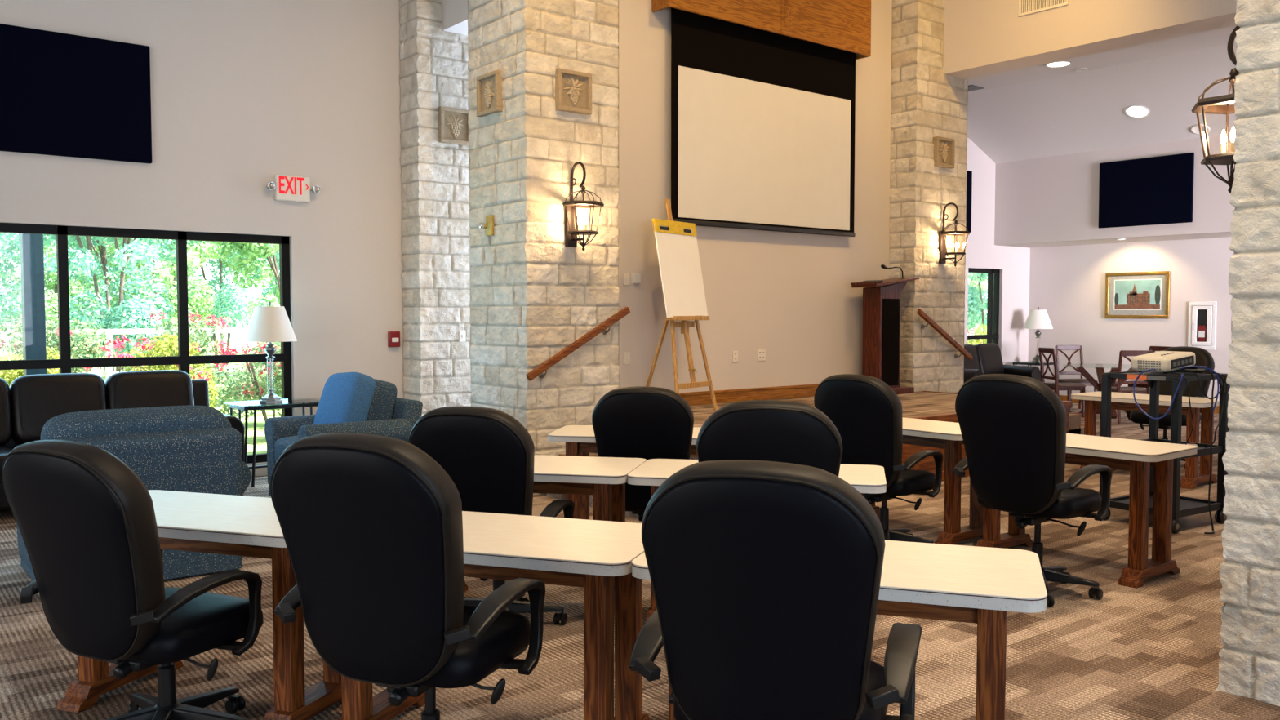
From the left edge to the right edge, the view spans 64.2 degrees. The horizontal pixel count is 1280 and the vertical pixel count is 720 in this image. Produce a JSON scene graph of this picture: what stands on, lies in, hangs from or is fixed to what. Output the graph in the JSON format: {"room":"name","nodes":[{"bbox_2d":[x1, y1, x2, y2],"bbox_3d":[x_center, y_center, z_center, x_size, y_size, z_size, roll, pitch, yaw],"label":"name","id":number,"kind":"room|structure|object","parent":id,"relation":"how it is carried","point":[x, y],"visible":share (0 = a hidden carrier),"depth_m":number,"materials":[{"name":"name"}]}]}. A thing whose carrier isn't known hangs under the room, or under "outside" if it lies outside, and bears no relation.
{"room":"community hall","nodes":[
{"label":"community hall","id":0,"kind":"room"},
{"bbox_2d":[399,0,471,416],"bbox_3d":[-2.030,-2.047,10.471,0.763,6.200,0.412,-2,3,-39],"label":"stone pillar","id":1,"kind":"structure","parent":0,"point":[434,72],"depth_m":10.28,"materials":[{"name":"stone"}]},
{"bbox_2d":[437,106,468,146],"bbox_3d":[-1.874,-2.361,10.320,0.350,0.350,0.078,-2,3,-39],"label":"tile","id":2,"kind":"structure","parent":1,"relation":"attached to","point":[453,126],"depth_m":10.29,"materials":[{"name":"stone"}]},
{"bbox_2d":[442,0,467,35],"bbox_3d":[-1.482,-4.205,9.933,0.470,1.840,0.990,-2,3,-39],"label":"wall header","id":3,"kind":"structure","parent":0,"point":[455,12],"depth_m":10.06,"materials":[{"name":"paint"}]},
{"bbox_2d":[0,339,976,454],"bbox_3d":[-10.325,-0.087,36.621,90.000,0.100,50.140,-2,3,-39],"label":"lawn","id":4,"kind":"structure","parent":0,"point":[261,444],"depth_m":16.20,"materials":[{"name":"plant"}]},
{"bbox_2d":[0,232,56,340],"bbox_3d":[-10.830,-1.851,16.794,2.850,5.288,2.977,0,3,3],"label":"tree","id":5,"kind":"object","parent":4,"relation":"on","point":[8,239],"visible":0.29,"depth_m":16.64,"materials":[{"name":"green plant"}]},
{"bbox_2d":[0,346,59,386],"bbox_3d":[-6.582,0.417,10.669,1.251,1.266,1.321,-2,3,-39],"label":"flowering shrub","id":6,"kind":"object","parent":4,"relation":"on","point":[11,375],"visible":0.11,"depth_m":10.54,"materials":[{"name":"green plant"}]},
{"bbox_2d":[0,314,114,373],"bbox_3d":[-7.117,0.209,12.252,1.421,1.534,1.167,-2,3,-39],"label":"flowering shrub","id":7,"kind":"object","parent":4,"relation":"on","point":[82,347],"visible":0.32,"depth_m":12.29,"materials":[{"name":"green plant"}]},
{"bbox_2d":[0,233,115,346],"bbox_3d":[-11.917,-2.262,20.311,2.503,5.783,3.261,1,3,27],"label":"tree","id":8,"kind":"object","parent":4,"relation":"on","point":[51,300],"visible":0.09,"depth_m":20.17,"materials":[{"name":"green plant"}]},
{"bbox_2d":[43,234,201,372],"bbox_3d":[-8.082,-1.561,15.274,2.711,4.849,3.125,-1,3,-11],"label":"tree","id":9,"kind":"object","parent":4,"relation":"on","point":[130,313],"visible":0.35,"depth_m":14.94,"materials":[{"name":"green plant"}]},
{"bbox_2d":[0,328,265,379],"bbox_3d":[-6.226,0.204,14.864,13.000,1.335,0.100,-2,3,-39],"label":"rail","id":10,"kind":"object","parent":4,"relation":"on","point":[108,371],"visible":0.08,"depth_m":14.09,"materials":[{"name":"white plastic"}]},
{"bbox_2d":[83,333,218,408],"bbox_3d":[-5.545,0.348,11.628,1.328,1.314,1.453,-2,3,-39],"label":"flowering shrub","id":11,"kind":"object","parent":4,"relation":"on","point":[157,347],"visible":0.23,"depth_m":11.48,"materials":[{"name":"green plant"}]},
{"bbox_2d":[72,237,232,366],"bbox_3d":[-8.823,-1.657,18.569,2.428,4.736,2.996,0,3,-1],"label":"tree","id":12,"kind":"object","parent":4,"relation":"on","point":[194,260],"visible":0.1,"depth_m":18.10,"materials":[{"name":"green plant"}]},
{"bbox_2d":[129,310,239,406],"bbox_3d":[-5.938,0.142,13.252,1.344,1.576,1.561,0,3,-7],"label":"flowering shrub","id":13,"kind":"object","parent":4,"relation":"on","point":[196,325],"visible":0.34,"depth_m":13.29,"materials":[{"name":"green plant"}]},
{"bbox_2d":[163,241,279,383],"bbox_3d":[-9.191,-2.183,22.444,3.453,5.428,3.184,-1,3,-23],"label":"tree","id":14,"kind":"object","parent":4,"relation":"on","point":[221,307],"visible":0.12,"depth_m":22.11,"materials":[{"name":"green plant"}]},
{"bbox_2d":[209,241,279,317],"bbox_3d":[-5.916,-1.450,17.361,2.123,4.433,3.156,2,4,41],"label":"tree","id":15,"kind":"object","parent":4,"relation":"on","point":[251,251],"visible":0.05,"depth_m":16.74,"materials":[{"name":"green plant"}]},
{"bbox_2d":[211,340,281,422],"bbox_3d":[-4.467,0.244,12.402,1.512,1.450,1.266,1,3,12],"label":"flowering shrub","id":16,"kind":"object","parent":4,"relation":"on","point":[276,366],"visible":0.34,"depth_m":12.24,"materials":[{"name":"green plant"}]},
{"bbox_2d":[967,272,993,334],"bbox_3d":[8.864,-1.961,25.078,2.554,4.740,2.851,1,3,28],"label":"tree","id":17,"kind":"object","parent":4,"relation":"on","point":[973,310],"visible":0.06,"depth_m":25.05,"materials":[{"name":"green plant"}]},
{"bbox_2d":[0,0,1030,476],"bbox_3d":[-1.136,-2.098,11.567,21.100,6.200,0.160,-2,3,-39],"label":"wall","id":18,"kind":"structure","parent":0,"point":[245,94],"depth_m":9.69,"materials":[{"name":"paint"}]},
{"bbox_2d":[0,23,152,163],"bbox_3d":[-5.211,-2.184,8.123,2.440,1.010,0.048,-2,3,-39],"label":"television","id":19,"kind":"object","parent":18,"relation":"attached to","point":[65,95],"visible":1,"depth_m":8.49,"materials":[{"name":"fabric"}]},
{"bbox_2d":[0,222,292,463],"bbox_3d":[-5.067,-0.049,8.488,4.340,2.150,0.080,-2,3,-39],"label":"window","id":20,"kind":"structure","parent":18,"relation":"in","point":[65,362],"depth_m":9.15,"materials":[{"name":"black metal"}]},
{"bbox_2d":[266,174,320,202],"bbox_3d":[-3.293,-1.625,9.682,0.510,0.240,0.085,-2,3,-39],"label":"exit sign","id":21,"kind":"object","parent":18,"relation":"attached to","point":[286,188],"visible":1,"depth_m":9.67,"materials":[{"name":"beige plastic"}]},
{"bbox_2d":[965,170,972,232],"bbox_3d":[4.721,-2.562,16.157,1.800,1.000,0.048,-2,3,-39],"label":"television","id":22,"kind":"object","parent":18,"relation":"attached to","point":[969,174],"visible":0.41,"depth_m":16.65,"materials":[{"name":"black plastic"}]},
{"bbox_2d":[967,267,999,345],"bbox_3d":[5.743,-0.459,17.233,1.020,2.160,0.080,-2,3,-39],"label":"window","id":23,"kind":"structure","parent":18,"relation":"in","point":[992,336],"depth_m":17.39,"materials":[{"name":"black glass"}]},
{"bbox_2d":[467,0,619,455],"bbox_3d":[-0.878,-1.991,9.249,1.012,6.200,0.983,-2,3,-39],"label":"stone pillar","id":24,"kind":"structure","parent":0,"point":[533,295],"depth_m":8.91,"materials":[{"name":"stone"}]},
{"bbox_2d":[478,214,494,235],"bbox_3d":[-1.363,-1.190,9.041,0.090,0.180,0.139,-2,3,-39],"label":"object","id":25,"kind":"object","parent":24,"relation":"attached to","point":[488,225],"visible":1,"depth_m":9.02,"materials":[{"name":"gold metal"}]},
{"bbox_2d":[476,70,503,117],"bbox_3d":[-1.317,-2.338,8.974,0.078,0.350,0.350,-2,3,-39],"label":"tile","id":26,"kind":"structure","parent":24,"relation":"attached to","point":[489,88],"depth_m":8.94,"materials":[{"name":"stone"}]},
{"bbox_2d":[554,67,591,115],"bbox_3d":[-0.579,-2.323,8.847,0.350,0.350,0.078,-2,3,-39],"label":"tile","id":27,"kind":"structure","parent":24,"relation":"attached to","point":[573,89],"depth_m":8.82,"materials":[{"name":"stone"}]},
{"bbox_2d":[525,306,630,380],"bbox_3d":[-0.541,-0.154,8.934,1.101,0.626,0.098,-2,3,-39],"label":"handrail","id":28,"kind":"object","parent":24,"relation":"attached to","point":[602,327],"visible":1,"depth_m":8.87,"materials":[{"name":"brown wood"}]},
{"bbox_2d":[562,161,604,250],"bbox_3d":[-0.491,-1.320,8.738,0.310,0.766,0.379,-2,3,-39],"label":"wall lantern","id":29,"kind":"object","parent":24,"relation":"attached to","point":[572,227],"visible":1,"depth_m":8.75,"materials":[{"name":"brown metal"}]},
{"bbox_2d":[0,403,1279,719],"bbox_3d":[3.203,1.297,6.360,21.100,0.100,13.950,-2,3,-39],"label":"floor","id":30,"kind":"structure","parent":0,"point":[1149,651],"depth_m":4.62,"materials":[{"name":"carpet"}]},
{"bbox_2d":[0,369,244,510],"bbox_3d":[-4.600,0.639,8.151,2.546,1.048,0.959,-2,3,-39],"label":"leather sofa","id":31,"kind":"object","parent":30,"relation":"on","point":[29,402],"visible":0.43,"depth_m":8.27,"materials":[{"name":"brown leather"}]},
{"bbox_2d":[0,377,12,445],"bbox_3d":[-5.236,0.417,7.845,0.680,0.575,0.341,-2,3,-39],"label":"cushion","id":32,"kind":"object","parent":31,"relation":"on","point":[6,392],"depth_m":7.94,"materials":[{"name":"brown leather"}]},
{"bbox_2d":[0,445,13,481],"bbox_3d":[-5.054,0.787,7.636,0.673,0.219,0.720,-2,3,-39],"label":"seat cushion","id":33,"kind":"object","parent":31,"relation":"on","point":[4,450],"depth_m":7.52,"materials":[{"name":"brown leather"}]},
{"bbox_2d":[8,373,107,444],"bbox_3d":[-4.708,0.397,8.272,0.680,0.575,0.341,-2,3,-39],"label":"cushion","id":34,"kind":"object","parent":31,"relation":"on","point":[34,400],"depth_m":8.12,"materials":[{"name":"brown leather"}]},
{"bbox_2d":[104,369,194,409],"bbox_3d":[-4.179,0.377,8.700,0.680,0.575,0.341,-2,3,-39],"label":"cushion","id":35,"kind":"object","parent":31,"relation":"on","point":[163,388],"depth_m":8.60,"materials":[{"name":"brown leather"}]},
{"bbox_2d":[2,440,263,719],"bbox_3d":[-1.733,0.810,3.595,0.722,1.129,0.786,1,3,26],"label":"chair","id":36,"kind":"object","parent":30,"relation":"on","point":[86,522],"visible":1,"depth_m":3.33,"materials":[{"name":"black leather"}]},
{"bbox_2d":[16,405,251,580],"bbox_3d":[-3.035,0.764,6.087,1.169,0.989,1.064,-2,3,-39],"label":"loveseat","id":37,"kind":"object","parent":30,"relation":"on","point":[197,449],"visible":0.41,"depth_m":5.82,"materials":[{"name":"blue fabric"}]},
{"bbox_2d":[40,405,231,439],"bbox_3d":[-2.898,0.567,5.908,0.990,0.577,0.356,-2,3,-39],"label":"cushion","id":38,"kind":"object","parent":37,"relation":"on","point":[157,420],"depth_m":5.75,"materials":[{"name":"blue fabric"}]},
{"bbox_2d":[56,489,342,719],"bbox_3d":[-1.687,0.973,4.040,1.216,0.762,0.601,1,3,18],"label":"table","id":39,"kind":"object","parent":30,"relation":"on","point":[192,522],"visible":0.34,"depth_m":3.80,"materials":[{"name":"beige laminate"}]},
{"bbox_2d":[225,397,319,487],"bbox_3d":[-3.305,0.744,9.386,0.860,0.726,0.520,-2,3,-39],"label":"end table","id":40,"kind":"object","parent":30,"relation":"on","point":[302,402],"visible":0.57,"depth_m":9.15,"materials":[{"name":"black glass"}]},
{"bbox_2d":[243,301,297,403],"bbox_3d":[-3.368,-0.075,9.298,0.468,0.918,0.468,-2,3,-39],"label":"table lamp","id":41,"kind":"object","parent":40,"relation":"on","point":[269,324],"visible":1,"depth_m":9.15,"materials":[{"name":"white fabric"}]},
{"bbox_2d":[264,378,422,496],"bbox_3d":[-2.461,0.653,8.495,1.058,0.989,0.979,-2,3,-39],"label":"armchair","id":42,"kind":"object","parent":30,"relation":"on","point":[390,415],"visible":0.31,"depth_m":8.42,"materials":[{"name":"blue fabric"}]},
{"bbox_2d":[275,435,297,462],"bbox_3d":[-2.561,0.741,8.418,0.800,0.239,0.500,-2,3,-39],"label":"seat cushion","id":43,"kind":"object","parent":42,"relation":"on","point":[282,442],"depth_m":8.22,"materials":[{"name":"blue fabric"}]},
{"bbox_2d":[313,372,375,424],"bbox_3d":[-2.469,0.386,8.502,0.356,0.585,0.677,-2,3,-39],"label":"throw pillow","id":44,"kind":"object","parent":42,"relation":"on","point":[346,397],"visible":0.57,"depth_m":8.31,"materials":[{"name":"blue fabric"}]},
{"bbox_2d":[366,378,397,421],"bbox_3d":[-2.289,0.441,8.625,0.356,0.577,0.460,-2,3,-39],"label":"cushion","id":45,"kind":"object","parent":42,"relation":"on","point":[384,406],"depth_m":8.47,"materials":[{"name":"blue fabric"}]},
{"bbox_2d":[270,432,545,719],"bbox_3d":[-0.690,0.792,3.166,0.722,1.204,0.786,1,3,21],"label":"chair","id":46,"kind":"object","parent":30,"relation":"on","point":[371,525],"visible":1,"depth_m":2.88,"materials":[{"name":"black leather"}]},
{"bbox_2d":[408,405,574,625],"bbox_3d":[-0.708,0.753,4.922,0.722,1.119,0.786,1,3,14],"label":"chair","id":47,"kind":"object","parent":30,"relation":"on","point":[488,455],"visible":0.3,"depth_m":4.58,"materials":[{"name":"black leather"}]},
{"bbox_2d":[337,511,649,719],"bbox_3d":[-0.529,0.991,3.654,1.216,0.762,0.601,1,3,18],"label":"table","id":48,"kind":"object","parent":30,"relation":"on","point":[587,554],"visible":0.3,"depth_m":3.47,"materials":[{"name":"beige laminate"}]},
{"bbox_2d":[463,454,646,615],"bbox_3d":[-0.610,0.914,5.307,1.216,0.762,0.601,1,3,12],"label":"table","id":49,"kind":"object","parent":30,"relation":"on","point":[603,478],"visible":0.26,"depth_m":5.07,"materials":[{"name":"beige laminate"}]},
{"bbox_2d":[547,425,701,519],"bbox_3d":[0.046,0.849,6.710,1.216,0.762,0.601,0,3,9],"label":"table","id":50,"kind":"object","parent":30,"relation":"on","point":[580,440],"visible":0.23,"depth_m":6.60,"materials":[{"name":"beige laminate"}]},
{"bbox_2d":[591,386,693,521],"bbox_3d":[0.058,0.696,6.162,0.722,1.119,0.786,0,3,9],"label":"chair","id":51,"kind":"object","parent":30,"relation":"on","point":[644,422],"visible":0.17,"depth_m":5.82,"materials":[{"name":"black leather"}]},
{"bbox_2d":[627,458,886,622],"bbox_3d":[0.585,0.926,5.054,1.216,0.762,0.601,1,3,12],"label":"table","id":52,"kind":"object","parent":30,"relation":"on","point":[653,473],"visible":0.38,"depth_m":4.96,"materials":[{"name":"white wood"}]},
{"bbox_2d":[696,400,842,476],"bbox_3d":[0.566,0.741,4.438,0.722,1.189,0.786,0,3,9],"label":"chair","id":53,"kind":"object","parent":30,"relation":"on","point":[797,433],"visible":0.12,"depth_m":4.06,"materials":[{"name":"black leather"}]},
{"bbox_2d":[629,459,921,719],"bbox_3d":[0.377,0.819,2.744,0.722,1.189,0.786,1,3,19],"label":"chair","id":54,"kind":"object","parent":30,"relation":"on","point":[765,575],"visible":1,"depth_m":2.44,"materials":[{"name":"black leather"}]},
{"bbox_2d":[631,540,1047,719],"bbox_3d":[0.629,1.009,3.267,1.216,0.762,0.601,1,3,18],"label":"table","id":55,"kind":"object","parent":30,"relation":"on","point":[975,584],"visible":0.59,"depth_m":2.96,"materials":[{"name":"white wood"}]},
{"bbox_2d":[813,373,943,543],"bbox_3d":[1.539,0.657,6.567,0.722,1.159,0.786,3,4,45],"label":"chair","id":56,"kind":"object","parent":30,"relation":"on","point":[866,412],"visible":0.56,"depth_m":6.31,"materials":[{"name":"black leather"}]},
{"bbox_2d":[862,417,982,545],"bbox_3d":[1.891,0.826,7.205,0.601,0.762,1.216,-2,3,-39],"label":"table","id":57,"kind":"object","parent":30,"relation":"on","point":[947,436],"visible":0.3,"depth_m":6.75,"materials":[{"name":"brown wood"}]},
{"bbox_2d":[963,343,1039,383],"bbox_3d":[5.480,0.266,16.304,1.866,1.038,0.958,-2,3,-39],"label":"leather sofa","id":58,"kind":"object","parent":30,"relation":"on","point":[987,358],"visible":0.27,"depth_m":16.44,"materials":[{"name":"brown leather"}]},
{"bbox_2d":[964,344,980,369],"bbox_3d":[5.108,0.039,16.212,0.680,0.575,0.341,-2,3,-39],"label":"cushion","id":59,"kind":"object","parent":58,"relation":"on","point":[974,350],"depth_m":16.22,"materials":[{"name":"brown leather"}]},
{"bbox_2d":[973,343,1004,374],"bbox_3d":[5.636,0.019,16.640,0.680,0.575,0.341,-2,3,-39],"label":"cushion","id":60,"kind":"object","parent":58,"relation":"on","point":[989,356],"depth_m":16.50,"materials":[{"name":"brown leather"}]},
{"bbox_2d":[951,373,1112,606],"bbox_3d":[2.142,0.673,5.570,0.786,1.219,0.722,-2,4,-41],"label":"chair","id":61,"kind":"object","parent":30,"relation":"on","point":[1013,427],"visible":0.85,"depth_m":5.35,"materials":[{"name":"black leather"}]},
{"bbox_2d":[1012,360,1060,397],"bbox_3d":[6.765,0.382,17.456,0.660,0.701,0.600,-2,3,-39],"label":"end table","id":62,"kind":"object","parent":30,"relation":"on","point":[1020,362],"visible":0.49,"depth_m":17.33,"materials":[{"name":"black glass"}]},
{"bbox_2d":[1022,306,1053,362],"bbox_3d":[6.784,-0.435,17.395,0.477,0.936,0.477,-2,3,-39],"label":"table lamp","id":63,"kind":"object","parent":62,"relation":"on","point":[1037,318],"visible":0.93,"depth_m":17.25,"materials":[{"name":"white fabric"}]},
{"bbox_2d":[1038,346,1086,417],"bbox_3d":[6.266,0.328,15.154,0.539,1.025,0.464,0,3,-6],"label":"dining chair","id":64,"kind":"object","parent":30,"relation":"on","point":[1068,386],"visible":0.7,"depth_m":15.00,"materials":[{"name":"brown wood"}]},
{"bbox_2d":[1054,345,1097,411],"bbox_3d":[6.866,0.285,16.074,0.464,1.025,0.539,0,3,-4],"label":"dining chair","id":65,"kind":"object","parent":30,"relation":"on","point":[1060,348],"visible":0.56,"depth_m":16.27,"materials":[{"name":"brown wood"}]},
{"bbox_2d":[976,433,1197,588],"bbox_3d":[2.659,0.870,6.257,0.601,0.762,1.216,-2,3,-39],"label":"table","id":66,"kind":"object","parent":30,"relation":"on","point":[1135,456],"visible":0.63,"depth_m":5.93,"materials":[{"name":"brown wood"}]},
{"bbox_2d":[1062,363,1133,418],"bbox_3d":[6.938,0.459,15.178,1.216,0.757,1.216,2,3,31],"label":"dining table","id":67,"kind":"object","parent":30,"relation":"on","point":[1099,367],"visible":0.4,"depth_m":15.16,"materials":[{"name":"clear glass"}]},
{"bbox_2d":[1111,350,1152,424],"bbox_3d":[6.824,0.370,14.257,0.464,1.025,0.539,0,3,5],"label":"dining chair","id":68,"kind":"object","parent":30,"relation":"on","point":[1118,388],"visible":0.47,"depth_m":14.04,"materials":[{"name":"brown wood"}]},
{"bbox_2d":[1071,391,1219,488],"bbox_3d":[4.700,0.721,9.463,0.601,0.762,1.216,-2,3,-39],"label":"table","id":69,"kind":"object","parent":30,"relation":"on","point":[1119,401],"visible":0.67,"depth_m":9.18,"materials":[{"name":"brown wood"}]},
{"bbox_2d":[1097,370,1230,533],"bbox_3d":[3.848,0.644,7.497,0.722,1.098,0.586,-2,3,-32],"label":"cart","id":70,"kind":"object","parent":30,"relation":"on","point":[1182,506],"depth_m":7.42,"materials":[{"name":"black plastic"}]},
{"bbox_2d":[1131,351,1195,373],"bbox_3d":[3.794,0.015,7.422,0.374,0.150,0.316,-2,3,-31],"label":"projector","id":71,"kind":"object","parent":70,"relation":"on","point":[1164,362],"visible":0.99,"depth_m":7.32,"materials":[{"name":"grey plastic"}]},
{"bbox_2d":[1137,360,1160,369],"bbox_3d":[3.648,0.036,7.311,0.002,0.062,0.175,-9,7,-31],"label":"vent grille","id":72,"kind":"object","parent":71,"relation":"attached to","point":[1137,360],"depth_m":7.30,"materials":[{"name":"beige plastic"}]},
{"bbox_2d":[1109,492,1221,517],"bbox_3d":[3.848,1.063,7.516,0.644,0.050,0.554,-2,3,-32],"label":"shelf","id":73,"kind":"object","parent":70,"relation":"attached to","point":[1188,506],"depth_m":7.44,"materials":[{"name":"black plastic"}]},
{"bbox_2d":[1104,370,1227,381],"bbox_3d":[3.848,0.115,7.473,0.644,0.038,0.554,-2,3,-32],"label":"shelf","id":74,"kind":"object","parent":70,"relation":"attached to","point":[1147,375],"depth_m":7.35,"materials":[{"name":"black plastic"}]},
{"bbox_2d":[1140,438,1222,458],"bbox_3d":[3.848,0.648,7.497,0.644,0.050,0.554,-2,3,-32],"label":"shelf","id":75,"kind":"object","parent":70,"relation":"attached to","point":[1216,449],"depth_m":7.41,"materials":[{"name":"black plastic"}]},
{"bbox_2d":[1185,368,1214,533],"bbox_3d":[3.996,0.640,7.212,0.158,1.138,0.279,0,3,-6],"label":"cable","id":76,"kind":"object","parent":70,"relation":"hanging from","point":[1210,372],"visible":1,"depth_m":7.24,"materials":[{"name":"black plastic"}]},
{"bbox_2d":[1126,346,1214,468],"bbox_3d":[5.372,0.464,10.359,0.786,1.194,0.722,-2,3,-35],"label":"chair","id":77,"kind":"object","parent":30,"relation":"on","point":[1203,357],"visible":0.28,"depth_m":10.29,"materials":[{"name":"black plastic"}]},
{"bbox_2d":[618,0,892,392],"bbox_3d":[1.105,-2.077,11.104,4.400,6.200,0.600,-2,3,-39],"label":"wall","id":78,"kind":"structure","parent":0,"point":[791,296],"depth_m":10.80,"materials":[{"name":"paint"}]},
{"bbox_2d":[679,383,819,405],"bbox_3d":[1.265,0.366,10.941,4.260,0.135,0.032,-2,3,-39],"label":"baseboard","id":79,"kind":"structure","parent":78,"relation":"attached to","point":[704,397],"depth_m":10.86,"materials":[{"name":"brown wood"}]},
{"bbox_2d":[651,0,871,60],"bbox_3d":[1.372,-3.824,10.677,3.020,0.850,0.274,-2,3,-39],"label":"valance","id":80,"kind":"object","parent":78,"relation":"attached to","point":[842,24],"visible":0.99,"depth_m":10.83,"materials":[{"name":"brown wood"}]},
{"bbox_2d":[671,7,855,236],"bbox_3d":[1.381,-2.434,10.810,2.790,2.120,0.035,-2,3,-39],"label":"projection screen","id":81,"kind":"object","parent":80,"relation":"hanging from","point":[763,122],"visible":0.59,"depth_m":10.69,"materials":[{"name":"fabric"}]},
{"bbox_2d":[537,391,1084,518],"bbox_3d":[2.009,0.770,10.166,6.340,0.600,2.200,-2,3,-39],"label":"floor","id":82,"kind":"structure","parent":0,"point":[915,404],"depth_m":10.36,"materials":[{"name":"wood"}]},
{"bbox_2d":[645,199,717,409],"bbox_3d":[0.318,-0.520,9.728,0.580,2.025,0.689,2,3,36],"label":"easel","id":83,"kind":"object","parent":82,"relation":"on","point":[684,324],"visible":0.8,"depth_m":9.65,"materials":[{"name":"brown wood"}]},
{"bbox_2d":[651,218,707,318],"bbox_3d":[0.385,-0.858,9.663,0.183,0.916,0.690,2,3,36],"label":"flip chart","id":84,"kind":"object","parent":83,"relation":"on","point":[676,242],"visible":0.96,"depth_m":9.63,"materials":[{"name":"paper"}]},
{"bbox_2d":[665,315,709,320],"bbox_3d":[0.452,-0.396,9.636,0.110,0.042,0.600,2,3,36],"label":"tray","id":85,"kind":"object","parent":83,"relation":"on","point":[675,317],"depth_m":9.55,"materials":[{"name":"brown wood"}]},
{"bbox_2d":[850,276,919,394],"bbox_3d":[2.843,-0.288,11.843,0.809,1.357,0.360,-2,3,-39],"label":"lectern","id":86,"kind":"object","parent":82,"relation":"on","point":[881,335],"visible":0.84,"depth_m":11.71,"materials":[{"name":"brown wood"}]},
{"bbox_2d":[902,400,1072,480],"bbox_3d":[2.706,0.805,9.306,4.700,0.608,0.075,-2,3,-39],"label":"trim","id":87,"kind":"structure","parent":82,"relation":"attached to","point":[928,464],"depth_m":9.23,"materials":[{"name":"brown wood"}]},
{"bbox_2d":[888,0,968,393],"bbox_3d":[3.334,-2.149,12.657,1.052,6.200,0.982,-2,3,-39],"label":"stone pillar","id":88,"kind":"structure","parent":0,"point":[926,103],"depth_m":12.17,"materials":[{"name":"stone"}]},
{"bbox_2d":[933,136,955,168],"bbox_3d":[3.649,-2.491,12.267,0.350,0.350,0.078,-2,3,-39],"label":"tile","id":89,"kind":"structure","parent":88,"relation":"attached to","point":[944,148],"depth_m":12.24,"materials":[{"name":"stone"}]},
{"bbox_2d":[916,309,973,360],"bbox_3d":[3.675,-0.297,12.345,1.111,0.636,0.098,-2,3,-39],"label":"handrail","id":90,"kind":"object","parent":88,"relation":"attached to","point":[930,322],"visible":1,"depth_m":12.28,"materials":[{"name":"brown wood"}]},
{"bbox_2d":[938,202,969,266],"bbox_3d":[3.760,-1.499,12.176,0.310,0.766,0.379,-2,3,-39],"label":"wall lantern","id":91,"kind":"object","parent":88,"relation":"attached to","point":[943,251],"visible":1,"depth_m":12.20,"materials":[{"name":"brown metal"}]},
{"bbox_2d":[943,0,1236,79],"bbox_3d":[7.091,-4.150,8.325,0.470,1.800,12.300,-2,3,-39],"label":"wall header","id":92,"kind":"structure","parent":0,"point":[983,37],"depth_m":11.16,"materials":[{"name":"paint"}]},
{"bbox_2d":[1018,0,1068,17],"bbox_3d":[4.435,-4.085,11.225,0.015,0.480,0.580,-2,3,-39],"label":"air vent","id":93,"kind":"object","parent":92,"relation":"in","point":[1025,6],"visible":1,"depth_m":11.29,"materials":[{"name":"beige plastic"}]},
{"bbox_2d":[967,25,1237,163],"bbox_3d":[8.597,-3.471,10.408,4.450,0.950,13.790,-2,3,-39],"label":"ceiling","id":94,"kind":"structure","parent":0,"point":[1037,111],"depth_m":14.53,"materials":[{"name":"paint"}]},
{"bbox_2d":[1124,105,1150,118],"bbox_3d":[7.069,-3.530,14.506,0.308,0.139,0.334,-2,3,-32],"label":"ceiling light","id":95,"kind":"object","parent":94,"relation":"attached to","point":[1133,111],"visible":1,"depth_m":14.51,"materials":[{"name":"white plastic"}]},
{"bbox_2d":[994,133,1235,248],"bbox_3d":[10.733,-2.670,12.242,1.130,1.920,13.690,-2,3,-39],"label":"wall","id":96,"kind":"structure","parent":0,"point":[1053,201],"depth_m":16.07,"materials":[{"name":"paint"}]},
{"bbox_2d":[1097,152,1194,228],"bbox_3d":[7.543,-2.515,15.253,0.048,1.000,1.380,-2,3,-39],"label":"television","id":97,"kind":"object","parent":96,"relation":"attached to","point":[1153,190],"visible":1,"depth_m":15.20,"materials":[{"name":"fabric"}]},
{"bbox_2d":[1027,236,1234,398],"bbox_3d":[11.266,-1.199,12.678,0.160,4.300,13.790,-2,3,-39],"label":"wall","id":98,"kind":"structure","parent":0,"point":[1067,282],"depth_m":16.79,"materials":[{"name":"paint"}]},
{"bbox_2d":[1104,271,1170,318],"bbox_3d":[8.040,-1.047,16.517,0.035,0.750,1.030,-2,3,-39],"label":"framed picture","id":99,"kind":"object","parent":98,"relation":"attached to","point":[1134,295],"visible":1,"depth_m":16.50,"materials":[{"name":"multicoloured paper"}]},
{"bbox_2d":[1113,278,1161,310],"bbox_3d":[8.047,-1.059,16.516,0.002,0.495,0.760,-2,3,-39],"label":"print","id":100,"kind":"object","parent":99,"relation":"attached to","point":[1129,294],"depth_m":16.51,"materials":[{"name":"paper"}]},
{"bbox_2d":[1187,301,1216,350],"bbox_3d":[8.668,-0.530,15.749,0.056,0.740,0.400,-2,3,-39],"label":"fire extinguisher cabinet","id":101,"kind":"object","parent":98,"relation":"attached to","point":[1202,311],"visible":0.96,"depth_m":15.74,"materials":[{"name":"white metal"}]},
{"bbox_2d":[1216,0,1279,706],"bbox_3d":[3.030,-1.746,3.967,0.993,6.200,0.962,-2,3,-39],"label":"stone pillar","id":102,"kind":"structure","parent":0,"point":[1249,664],"depth_m":4.03,"materials":[{"name":"stone"}]},
{"bbox_2d":[1191,25,1239,193],"bbox_3d":[2.642,-1.124,4.524,0.310,0.766,0.379,-2,3,-39],"label":"wall lantern","id":103,"kind":"object","parent":102,"relation":"attached to","point":[1203,105],"visible":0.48,"depth_m":4.53,"materials":[{"name":"brown metal"}]},
{"bbox_3d":[5.018,0.731,17.692,90.000,0.020,1.300,-2,3,-39],"label":"path","id":104,"kind":"object","parent":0,"visible":0},
{"bbox_2d":[19,233,47,375],"bbox_3d":[-5.675,-0.403,9.550,0.200,3.000,0.200,-2,3,-39],"label":"porch post","id":105,"kind":"object","parent":104,"relation":"on","point":[31,246],"visible":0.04,"depth_m":9.47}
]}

